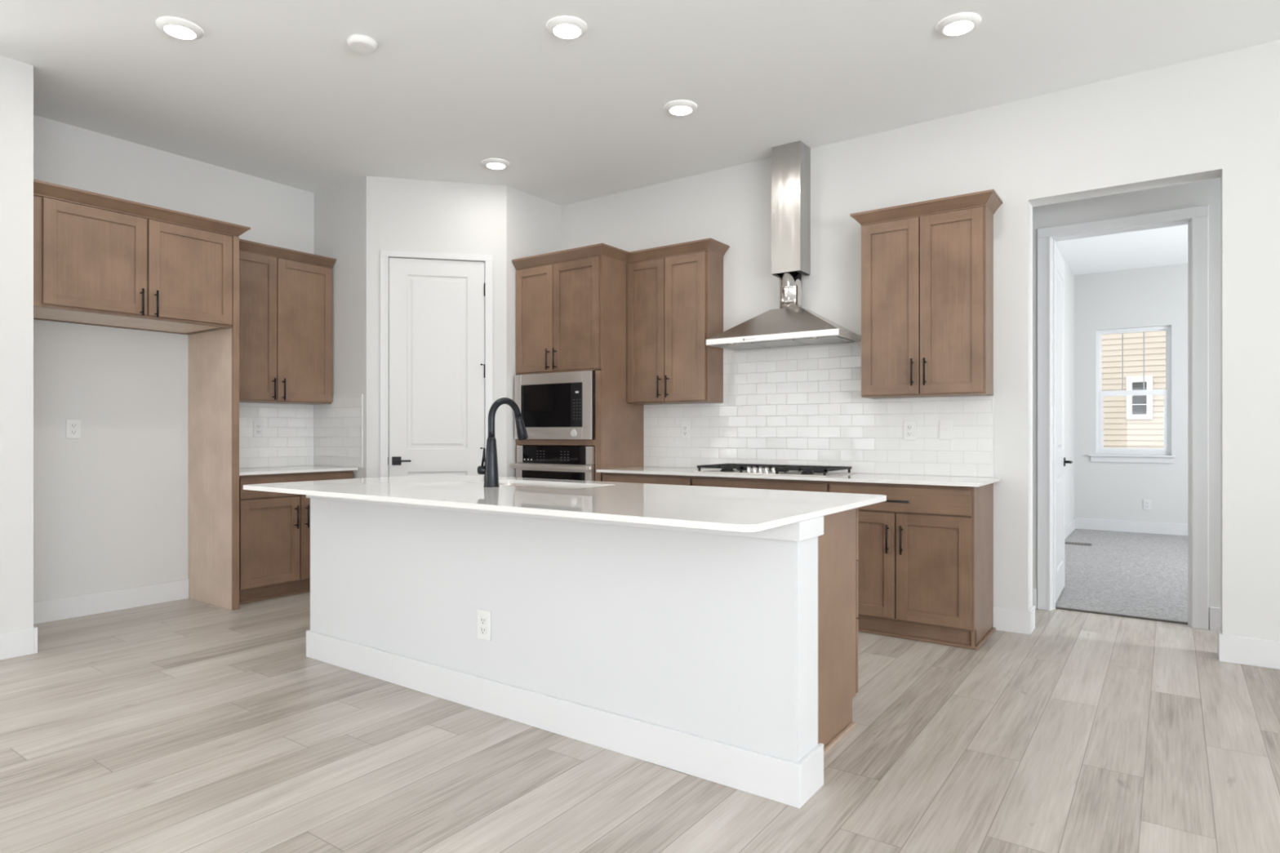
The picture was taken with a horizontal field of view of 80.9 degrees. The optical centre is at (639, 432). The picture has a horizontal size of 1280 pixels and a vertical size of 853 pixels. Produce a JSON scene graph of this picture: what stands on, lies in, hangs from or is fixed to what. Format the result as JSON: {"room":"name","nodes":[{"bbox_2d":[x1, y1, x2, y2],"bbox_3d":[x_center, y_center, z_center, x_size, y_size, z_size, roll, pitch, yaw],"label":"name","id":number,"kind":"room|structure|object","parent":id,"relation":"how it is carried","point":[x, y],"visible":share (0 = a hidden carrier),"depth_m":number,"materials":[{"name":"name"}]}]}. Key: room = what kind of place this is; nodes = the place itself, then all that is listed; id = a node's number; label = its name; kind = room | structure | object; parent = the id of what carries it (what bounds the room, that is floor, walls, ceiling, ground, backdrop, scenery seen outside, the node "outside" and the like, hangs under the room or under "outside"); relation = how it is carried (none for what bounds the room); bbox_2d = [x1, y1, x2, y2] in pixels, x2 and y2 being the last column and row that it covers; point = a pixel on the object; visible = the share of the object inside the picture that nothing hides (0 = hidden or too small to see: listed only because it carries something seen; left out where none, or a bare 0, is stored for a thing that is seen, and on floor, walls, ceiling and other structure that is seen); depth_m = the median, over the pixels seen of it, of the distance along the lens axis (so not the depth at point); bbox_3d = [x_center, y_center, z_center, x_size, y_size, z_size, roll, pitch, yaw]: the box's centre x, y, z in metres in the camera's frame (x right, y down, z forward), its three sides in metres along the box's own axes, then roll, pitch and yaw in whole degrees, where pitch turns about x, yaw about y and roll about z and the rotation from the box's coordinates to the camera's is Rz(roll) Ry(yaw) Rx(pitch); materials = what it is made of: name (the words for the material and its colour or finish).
{"room":"kitchen","nodes":[
{"label":"kitchen","id":0,"kind":"room"},
{"bbox_2d":[0,55,33,633],"bbox_3d":[-4.808,-0.396,4.917,3.470,3.179,0.370,0,0,35],"label":"wall","id":1,"kind":"structure","parent":0,"point":[16,77],"depth_m":4.00,"materials":[{"name":"white paint"}]},
{"bbox_2d":[0,626,37,660],"bbox_3d":[-3.688,1.124,4.134,0.767,0.139,0.385,0,0,35],"label":"baseboard","id":2,"kind":"structure","parent":1,"relation":"attached to","point":[17,643],"depth_m":4.00,"materials":[{"name":"white paint"}]},
{"bbox_2d":[33,115,314,601],"bbox_3d":[-3.322,-0.396,5.437,0.130,3.179,2.195,0,0,35],"label":"wall","id":3,"kind":"structure","parent":0,"point":[110,502],"depth_m":5.11,"materials":[{"name":"white paint"}]},
{"bbox_2d":[66,418,80,438],"bbox_3d":[-3.662,-0.025,4.853,0.009,0.126,0.080,0,0,35],"label":"outlet","id":4,"kind":"object","parent":3,"relation":"attached to","point":[73,425],"visible":1,"depth_m":4.85,"materials":[{"name":"white plastic"}]},
{"bbox_2d":[70,422,76,427],"bbox_3d":[-3.660,-0.046,4.852,0.004,0.032,0.036,0,0,35],"label":"socket","id":5,"kind":"object","parent":4,"relation":"attached to","point":[72,424],"depth_m":4.85,"materials":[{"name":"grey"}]},
{"bbox_2d":[70,429,76,434],"bbox_3d":[-3.660,-0.004,4.852,0.004,0.032,0.036,0,0,35],"label":"socket","id":6,"kind":"object","parent":4,"relation":"attached to","point":[72,431],"depth_m":4.85,"materials":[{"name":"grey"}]},
{"bbox_2d":[33,578,188,624],"bbox_3d":[-3.582,1.124,4.962,0.015,0.139,1.119,0,0,35],"label":"baseboard","id":7,"kind":"structure","parent":3,"relation":"attached to","point":[72,606],"depth_m":5.00,"materials":[{"name":"white paint"}]},
{"bbox_2d":[33,179,250,334],"bbox_3d":[-3.273,-1.050,4.811,0.693,0.688,1.197,0,0,35],"label":"upper cabinet","id":8,"kind":"object","parent":3,"relation":"attached to","point":[100,260],"visible":0.95,"depth_m":4.57,"materials":[{"name":"brown wood"}]},
{"bbox_2d":[253,421,263,437],"bbox_3d":[-2.960,-0.029,5.827,0.009,0.126,0.080,0,0,35],"label":"outlet","id":9,"kind":"object","parent":3,"relation":"attached to","point":[258,426],"visible":1,"depth_m":5.82,"materials":[{"name":"white plastic"}]},
{"bbox_2d":[256,424,261,428],"bbox_3d":[-2.958,-0.050,5.826,0.004,0.032,0.036,0,0,35],"label":"socket","id":10,"kind":"object","parent":9,"relation":"attached to","point":[258,426],"depth_m":5.82,"materials":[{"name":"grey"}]},
{"bbox_2d":[256,430,261,434],"bbox_3d":[-2.958,-0.007,5.826,0.004,0.032,0.036,0,0,35],"label":"socket","id":11,"kind":"object","parent":9,"relation":"attached to","point":[258,432],"depth_m":5.83,"materials":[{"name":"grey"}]},
{"bbox_2d":[239,239,336,404],"bbox_3d":[-2.836,-0.814,5.737,0.334,1.161,0.924,0,0,35],"label":"upper cabinet","id":12,"kind":"object","parent":3,"relation":"attached to","point":[286,295],"visible":0.74,"depth_m":5.70,"materials":[{"name":"brown wood"}]},
{"bbox_2d":[313,176,366,478],"bbox_3d":[-2.383,-0.396,6.049,0.716,3.179,0.110,0,0,35],"label":"wall","id":13,"kind":"structure","parent":0,"point":[340,211],"depth_m":5.95,"materials":[{"name":"white paint"}]},
{"bbox_2d":[366,176,506,477],"bbox_3d":[-1.605,-0.396,5.966,1.067,3.179,0.100,0,0,-12],"label":"wall","id":14,"kind":"structure","parent":0,"point":[408,215],"depth_m":5.90,"materials":[{"name":"white paint"}]},
{"bbox_2d":[387,257,484,476],"bbox_3d":[-1.596,-0.091,5.909,0.752,2.546,0.094,0,0,-12],"label":"door","id":15,"kind":"structure","parent":14,"relation":"in","point":[437,307],"depth_m":5.92,"materials":[{"name":"white paint"}]},
{"bbox_2d":[380,249,493,476],"bbox_3d":[-1.605,-0.112,5.956,0.858,2.612,0.120,0,0,-12],"label":"trim","id":16,"kind":"structure","parent":14,"relation":"attached to","point":[385,255],"depth_m":5.87,"materials":[{"name":"white paint"}]},
{"bbox_2d":[506,185,561,477],"bbox_3d":[-0.921,-0.396,6.331,0.100,3.179,0.664,0,0,35],"label":"wall","id":17,"kind":"structure","parent":0,"point":[533,223],"depth_m":6.11,"materials":[{"name":"white paint"}]},
{"bbox_2d":[310,497,817,762],"bbox_3d":[-0.579,0.739,3.276,2.774,0.910,0.172,0,0,35],"label":"wall","id":18,"kind":"structure","parent":0,"point":[714,637],"depth_m":2.88,"materials":[{"name":"white paint"}]},
{"bbox_2d":[477,608,490,640],"bbox_3d":[-0.673,0.828,3.231,0.080,0.126,0.009,0,0,35],"label":"outlet","id":19,"kind":"object","parent":18,"relation":"attached to","point":[483,616],"visible":1,"depth_m":3.23,"materials":[{"name":"white plastic"}]},
{"bbox_2d":[480,616,486,624],"bbox_3d":[-0.674,0.806,3.229,0.036,0.032,0.004,0,0,35],"label":"socket","id":20,"kind":"object","parent":19,"relation":"attached to","point":[482,619],"depth_m":3.23,"materials":[{"name":"grey plastic"}]},
{"bbox_2d":[480,626,486,634],"bbox_3d":[-0.674,0.849,3.229,0.036,0.032,0.004,0,0,35],"label":"socket","id":21,"kind":"object","parent":19,"relation":"attached to","point":[482,628],"depth_m":3.23,"materials":[{"name":"grey plastic"}]},
{"bbox_2d":[306,630,823,808],"bbox_3d":[-0.579,1.124,3.276,2.804,0.139,0.202,0,0,35],"label":"baseboard","id":22,"kind":"structure","parent":18,"relation":"attached to","point":[782,780],"depth_m":2.86,"materials":[{"name":"white paint"}]},
{"bbox_2d":[306,494,823,541],"bbox_3d":[-0.579,0.314,3.276,2.804,0.062,0.202,0,0,35],"label":"trim","id":23,"kind":"structure","parent":18,"relation":"attached to","point":[807,529],"depth_m":2.62,"materials":[{"name":"white paint"}]},
{"bbox_2d":[0,528,1279,852],"bbox_3d":[0.637,1.250,3.409,14.100,0.128,15.500,0,0,35],"label":"floor","id":24,"kind":"structure","parent":0,"point":[188,725],"depth_m":2.79,"materials":[{"name":"beige wood"}]},
{"bbox_2d":[187,235,239,610],"bbox_3d":[-2.987,-0.065,5.251,0.649,2.517,0.040,0,0,35],"label":"end panel","id":25,"kind":"object","parent":24,"relation":"on","point":[213,357],"visible":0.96,"depth_m":5.19,"materials":[{"name":"brown wood"}]},
{"bbox_2d":[239,470,353,604],"bbox_3d":[-2.718,0.743,5.653,0.624,0.902,0.924,0,0,35],"label":"base cabinet","id":26,"kind":"object","parent":24,"relation":"on","point":[274,527],"visible":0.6,"depth_m":5.37,"materials":[{"name":"brown wood"}]},
{"bbox_2d":[239,465,358,475],"bbox_3d":[-2.718,0.281,5.658,0.616,0.020,0.932,0,0,35],"label":"countertop","id":27,"kind":"structure","parent":26,"relation":"on","point":[292,469],"depth_m":5.60,"materials":[{"name":"white stone"}]},
{"bbox_2d":[511,243,644,481],"bbox_3d":[-0.481,-0.102,6.050,0.931,2.592,0.613,0,0,35],"label":"tall cabinet","id":28,"kind":"object","parent":24,"relation":"on","point":[571,304],"visible":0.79,"depth_m":5.79,"materials":[{"name":"brown wood"}]},
{"bbox_2d":[511,445,595,480],"bbox_3d":[-0.568,0.446,5.993,0.793,0.686,0.505,0,0,35],"label":"wall oven","id":29,"kind":"object","parent":28,"relation":"attached to","point":[548,462],"visible":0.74,"depth_m":5.81,"materials":[{"name":"silver metal"}]},
{"bbox_2d":[514,370,595,439],"bbox_3d":[-0.563,-0.207,6.008,0.800,0.515,0.434,0,0,35],"label":"microwave","id":30,"kind":"object","parent":28,"relation":"in","point":[560,405],"visible":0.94,"depth_m":5.80,"materials":[{"name":"silver metal"}]},
{"bbox_2d":[602,472,693,485],"bbox_3d":[0.179,0.743,5.582,0.789,0.902,0.613,0,0,35],"label":"base cabinet","id":31,"kind":"object","parent":24,"relation":"on","point":[606,477],"visible":0.05,"depth_m":5.35,"materials":[{"name":"brown wood"}]},
{"bbox_2d":[692,475,829,492],"bbox_3d":[0.900,0.743,5.072,0.977,0.902,0.613,0,0,35],"label":"base cabinet","id":32,"kind":"object","parent":24,"relation":"on","point":[720,482],"visible":0.03,"depth_m":4.83,"materials":[{"name":"brown wood"}]},
{"bbox_2d":[595,466,999,487],"bbox_3d":[0.925,0.281,5.043,2.629,0.020,0.610,0,0,35],"label":"countertop","id":33,"kind":"structure","parent":32,"relation":"on","point":[976,482],"depth_m":4.60,"materials":[{"name":"white stone"}]},
{"bbox_2d":[693,463,854,477],"bbox_3d":[0.898,0.248,5.067,0.956,0.047,0.490,0,0,35],"label":"cooktop","id":34,"kind":"object","parent":33,"relation":"in","point":[736,468],"visible":1,"depth_m":4.95,"materials":[{"name":"silver metal"}]},
{"bbox_2d":[817,507,857,755],"bbox_3d":[-0.333,0.738,3.628,2.647,0.910,0.686,0,0,35],"label":"base cabinet","id":35,"kind":"object","parent":24,"relation":"on","point":[837,548],"visible":0.04,"depth_m":2.93,"materials":[{"name":"brown wood"}]},
{"bbox_2d":[243,474,886,532],"bbox_3d":[-0.481,0.272,3.460,2.847,0.021,1.268,0,0,35],"label":"countertop","id":36,"kind":"structure","parent":35,"relation":"on","point":[712,508],"depth_m":2.96,"materials":[{"name":"white stone"}]},
{"bbox_2d":[477,397,528,487],"bbox_3d":[-0.673,0.043,3.734,0.104,0.436,0.303,0,0,35],"label":"faucet","id":37,"kind":"object","parent":36,"relation":"on","point":[490,471],"visible":1,"depth_m":3.63,"materials":[{"name":"grey metal"}]},
{"bbox_2d":[498,483,587,488],"bbox_3d":[-0.517,0.388,3.855,0.784,0.210,0.359,0,0,35],"label":"sink","id":38,"kind":"object","parent":36,"relation":"in","point":[510,484],"visible":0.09,"depth_m":4.06,"materials":[{"name":"silver metal"}]},
{"bbox_2d":[829,481,995,649],"bbox_3d":[1.642,0.743,4.546,0.842,0.902,0.613,0,0,35],"label":"base cabinet","id":39,"kind":"object","parent":24,"relation":"on","point":[925,560],"visible":0.76,"depth_m":4.28,"materials":[{"name":"brown wood"}]},
{"bbox_2d":[1064,542,1092,546],"bbox_3d":[4.656,1.182,8.013,0.280,0.006,0.130,0,0,35],"label":"floor vent","id":40,"kind":"object","parent":24,"relation":"in","point":[1064,542],"visible":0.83,"depth_m":7.99,"materials":[{"name":"grey"}]},
{"bbox_2d":[1055,606,1187,624],"bbox_3d":[3.122,1.188,4.894,0.750,0.010,0.027,0,0,35],"label":"trim","id":41,"kind":"structure","parent":24,"relation":"on","point":[1056,607],"depth_m":4.88,"materials":[{"name":"grey wood"}]},
{"bbox_2d":[0,0,1279,205],"bbox_3d":[-1.069,-2.046,1.086,14.200,0.120,9.737,0,0,35],"label":"ceiling","id":42,"kind":"structure","parent":0,"point":[274,91],"depth_m":4.15,"materials":[{"name":"white paint"}]},
{"bbox_2d":[155,17,203,40],"bbox_3d":[-2.257,-1.974,3.683,0.200,0.022,0.200,0,0,35],"label":"recessed light","id":43,"kind":"object","parent":42,"relation":"in","point":[180,28],"visible":1,"depth_m":3.65,"materials":[{"name":"white plastic"}]},
{"bbox_2d":[346,34,377,53],"bbox_3d":[-1.410,-1.968,3.811,0.148,0.035,0.148,0,0,35],"label":"smoke detector","id":44,"kind":"object","parent":42,"relation":"attached to","point":[361,43],"visible":1,"depth_m":3.78,"materials":[{"name":"white plastic"}]},
{"bbox_2d":[482,158,509,169],"bbox_3d":[-1.061,-1.974,5.531,0.200,0.022,0.200,0,0,35],"label":"recessed light","id":45,"kind":"object","parent":42,"relation":"in","point":[491,163],"visible":1,"depth_m":5.50,"materials":[{"name":"white plastic"}]},
{"bbox_2d":[546,16,587,39],"bbox_3d":[-0.356,-1.974,3.676,0.200,0.022,0.200,0,0,35],"label":"recessed light","id":46,"kind":"object","parent":42,"relation":"in","point":[567,28],"visible":1,"depth_m":3.65,"materials":[{"name":"white plastic"}]},
{"bbox_2d":[664,100,697,115],"bbox_3d":[0.249,-1.974,4.579,0.200,0.022,0.200,0,0,35],"label":"recessed light","id":47,"kind":"object","parent":42,"relation":"in","point":[677,108],"visible":1,"depth_m":4.54,"materials":[{"name":"white plastic"}]},
{"bbox_2d":[936,12,981,36],"bbox_3d":[1.547,-1.974,3.647,0.200,0.022,0.200,0,0,35],"label":"recessed light","id":48,"kind":"object","parent":42,"relation":"in","point":[961,24],"visible":1,"depth_m":3.62,"materials":[{"name":"white plastic"}]},
{"bbox_2d":[561,40,1279,641],"bbox_3d":[3.341,-0.396,3.819,9.960,3.179,0.180,0,0,35],"label":"wall","id":49,"kind":"structure","parent":0,"point":[1216,116],"depth_m":4.54,"materials":[{"name":"white paint"}]},
{"bbox_2d":[626,238,729,404],"bbox_3d":[0.269,-0.811,5.718,0.778,1.170,0.287,0,0,35],"label":"upper cabinet","id":50,"kind":"object","parent":49,"relation":"attached to","point":[675,291],"visible":1,"depth_m":5.62,"materials":[{"name":"brown wood"}]},
{"bbox_2d":[680,422,689,438],"bbox_3d":[0.352,-0.018,5.818,0.080,0.126,0.009,0,0,35],"label":"outlet","id":51,"kind":"object","parent":49,"relation":"attached to","point":[685,427],"visible":1,"depth_m":5.81,"materials":[{"name":"white plastic"}]},
{"bbox_2d":[706,140,860,350],"bbox_3d":[0.971,-1.295,5.146,0.959,1.379,0.408,0,0,35],"label":"range hood","id":52,"kind":"object","parent":49,"relation":"attached to","point":[791,324],"visible":1,"depth_m":5.15,"materials":[{"name":"silver metal"}]},
{"bbox_2d":[903,420,915,439],"bbox_3d":[1.738,-0.015,4.837,0.080,0.126,0.009,0,0,35],"label":"outlet","id":53,"kind":"object","parent":49,"relation":"attached to","point":[909,427],"visible":1,"depth_m":4.83,"materials":[{"name":"white plastic"}]},
{"bbox_2d":[906,424,912,430],"bbox_3d":[1.736,-0.035,4.835,0.036,0.032,0.004,0,0,35],"label":"socket","id":54,"kind":"object","parent":53,"relation":"attached to","point":[909,427],"depth_m":4.83,"materials":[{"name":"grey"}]},
{"bbox_2d":[906,431,912,436],"bbox_3d":[1.736,0.006,4.835,0.036,0.032,0.004,0,0,35],"label":"socket","id":55,"kind":"object","parent":53,"relation":"attached to","point":[909,433],"depth_m":4.83,"materials":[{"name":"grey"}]},
{"bbox_2d":[849,189,1002,398],"bbox_3d":[1.764,-0.811,4.660,0.842,1.170,0.287,0,0,35],"label":"upper cabinet","id":56,"kind":"object","parent":49,"relation":"attached to","point":[927,266],"visible":1,"depth_m":4.55,"materials":[{"name":"brown wood"}]},
{"bbox_2d":[938,419,952,439],"bbox_3d":[1.915,-0.018,4.706,0.080,0.126,0.018,0,0,35],"label":"light switch","id":57,"kind":"object","parent":49,"relation":"attached to","point":[945,426],"visible":1,"depth_m":4.71,"materials":[{"name":"white plastic"}]},
{"bbox_2d":[992,395,993,477],"bbox_3d":[2.146,0.023,4.560,0.004,0.496,0.011,0,0,35],"label":"trim","id":58,"kind":"structure","parent":49,"relation":"attached to","point":[993,396],"depth_m":4.55,"materials":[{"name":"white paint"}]},
{"bbox_2d":[992,605,1279,669],"bbox_3d":[4.799,1.124,2.783,6.384,0.139,0.185,0,0,35],"label":"baseboard","id":59,"kind":"structure","parent":49,"relation":"attached to","point":[1230,649],"depth_m":3.90,"materials":[{"name":"white paint"}]},
{"bbox_2d":[1057,249,1074,526],"bbox_3d":[3.938,-0.396,7.354,0.100,3.179,4.885,0,0,35],"label":"wall","id":60,"kind":"structure","parent":0,"point":[1068,275],"depth_m":8.83,"materials":[{"name":"white paint"}]},
{"bbox_2d":[1064,517,1187,539],"bbox_3d":[5.606,1.124,6.173,3.985,0.139,4.885,0,0,35],"label":"baseboard","id":61,"kind":"structure","parent":60,"relation":"attached to","point":[1076,523],"depth_m":8.95,"materials":[{"name":"white paint"}]},
{"bbox_2d":[1055,224,1187,275],"bbox_3d":[5.634,-2.021,6.227,4.200,0.130,5.125,0,0,35],"label":"ceiling","id":62,"kind":"structure","parent":0,"point":[1167,246],"depth_m":8.07,"materials":[{"name":"white paint"}]},
{"bbox_2d":[1032,177,1220,629],"bbox_3d":[3.664,-0.396,4.482,5.200,3.179,0.120,0,0,35],"label":"wall","id":63,"kind":"structure","parent":0,"point":[1203,193],"depth_m":4.60,"materials":[{"name":"white paint"}]},
{"bbox_2d":[1055,244,1072,603],"bbox_3d":[3.056,-0.061,5.451,0.104,2.470,0.770,0,0,34],"label":"door","id":64,"kind":"structure","parent":63,"relation":"in","point":[1060,461],"depth_m":5.40,"materials":[{"name":"white paint"}]},
{"bbox_2d":[1037,204,1208,630],"bbox_3d":[3.103,-0.093,4.867,0.924,2.573,0.142,0,0,35],"label":"trim","id":65,"kind":"structure","parent":63,"relation":"attached to","point":[1196,218],"depth_m":4.74,"materials":[{"name":"white paint"}]},
{"bbox_2d":[1032,587,1220,631],"bbox_3d":[3.461,1.124,4.543,4.800,0.139,0.015,0,0,35],"label":"baseboard","id":66,"kind":"structure","parent":63,"relation":"attached to","point":[1215,612],"depth_m":4.53,"materials":[{"name":"white paint"}]},
{"bbox_2d":[1074,263,1187,524],"bbox_3d":[7.045,-0.396,8.220,4.200,3.179,0.120,0,0,35],"label":"wall","id":67,"kind":"structure","parent":0,"point":[1151,296],"depth_m":8.99,"materials":[{"name":"white paint"}]},
{"bbox_2d":[1088,325,1175,462],"bbox_3d":[5.891,-0.452,9.004,0.870,1.610,0.155,0,0,35],"label":"window","id":68,"kind":"structure","parent":67,"relation":"in","point":[1103,455],"depth_m":9.01,"materials":[{"name":"white plastic"}]},
{"bbox_2d":[1142,499,1151,510],"bbox_3d":[6.000,0.852,8.881,0.080,0.126,0.009,0,0,35],"label":"outlet","id":69,"kind":"object","parent":67,"relation":"attached to","point":[1146,503],"visible":1,"depth_m":8.88,"materials":[{"name":"white plastic"}]},
{"label":"outside","id":70,"kind":"structure","parent":0,"visible":0},
{"bbox_3d":[2.889,2.293,4.081,60.000,0.200,70.000,0,0,35],"label":"ground","id":71,"kind":"structure","parent":70,"visible":0},
{"bbox_2d":[1102,330,1165,448],"bbox_3d":[11.549,-1.306,16.311,14.000,7.000,6.030,0,0,35],"label":"house","id":72,"kind":"structure","parent":71,"relation":"on","point":[1129,421],"depth_m":14.21,"materials":[{"name":"paint"}]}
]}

